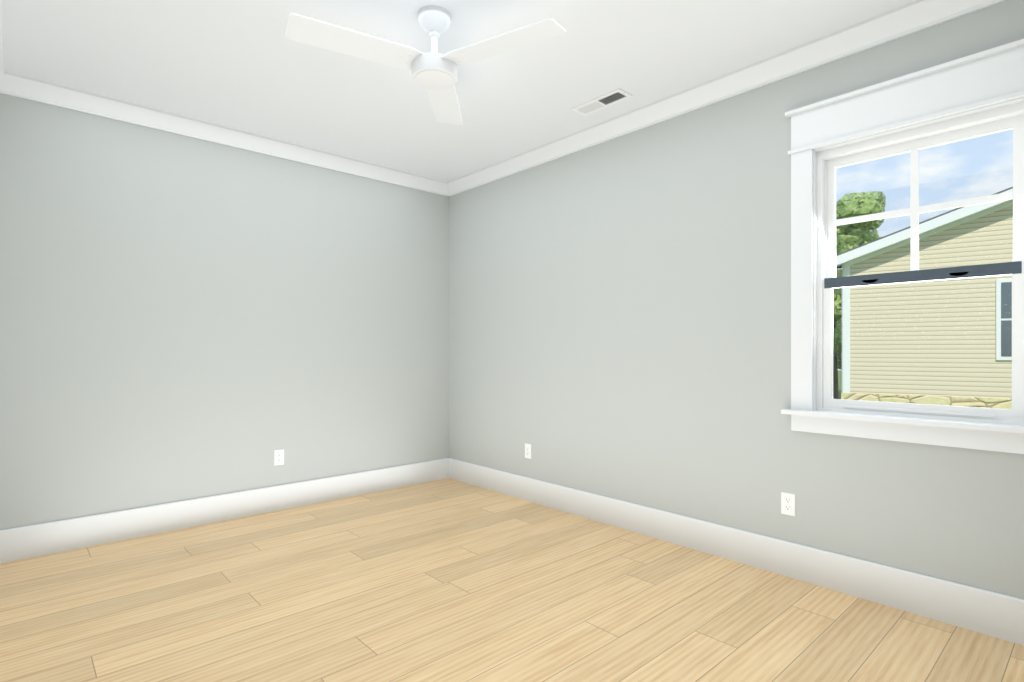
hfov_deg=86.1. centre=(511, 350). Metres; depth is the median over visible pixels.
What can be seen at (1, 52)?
crown molding
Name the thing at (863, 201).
tree
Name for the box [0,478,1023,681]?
floor
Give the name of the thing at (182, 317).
wall
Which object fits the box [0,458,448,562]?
baseboard
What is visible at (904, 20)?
crown molding
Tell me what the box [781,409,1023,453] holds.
window sill
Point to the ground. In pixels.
(840, 380)
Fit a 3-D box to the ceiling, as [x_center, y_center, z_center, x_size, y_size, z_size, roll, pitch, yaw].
[-0.182,-1.576,2.322,3.405,0.120,4.900,0,0,-42]
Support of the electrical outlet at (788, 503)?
attached to the wall at (619, 318)
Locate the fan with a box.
[285,5,565,124]
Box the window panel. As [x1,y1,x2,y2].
[832,127,1012,408]
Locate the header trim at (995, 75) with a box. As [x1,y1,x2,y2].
[785,39,1023,154]
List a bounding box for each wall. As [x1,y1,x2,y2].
[0,93,448,529]
[449,0,1023,598]
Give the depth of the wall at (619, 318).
3.25 m
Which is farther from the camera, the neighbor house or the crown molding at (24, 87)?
the neighbor house
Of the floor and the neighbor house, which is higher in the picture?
the neighbor house
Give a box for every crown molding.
[0,0,3,75]
[0,71,448,196]
[447,0,1004,196]
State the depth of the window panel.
2.49 m
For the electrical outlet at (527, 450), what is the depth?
4.28 m
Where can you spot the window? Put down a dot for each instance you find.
(804, 280)
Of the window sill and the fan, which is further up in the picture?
the fan
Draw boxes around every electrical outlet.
[274,449,283,465]
[525,443,530,458]
[781,492,795,515]
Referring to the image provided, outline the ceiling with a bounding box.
[2,0,915,181]
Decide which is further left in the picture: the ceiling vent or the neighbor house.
the ceiling vent
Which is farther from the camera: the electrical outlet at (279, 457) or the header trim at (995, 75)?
the electrical outlet at (279, 457)
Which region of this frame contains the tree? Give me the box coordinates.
[833,191,885,398]
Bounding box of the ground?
[838,370,841,398]
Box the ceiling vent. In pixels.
[571,88,632,115]
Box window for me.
[791,97,1023,425]
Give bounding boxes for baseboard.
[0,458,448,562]
[449,458,1023,645]
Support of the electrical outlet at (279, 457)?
attached to the wall at (182, 317)
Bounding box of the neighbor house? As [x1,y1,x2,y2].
[833,187,1012,408]

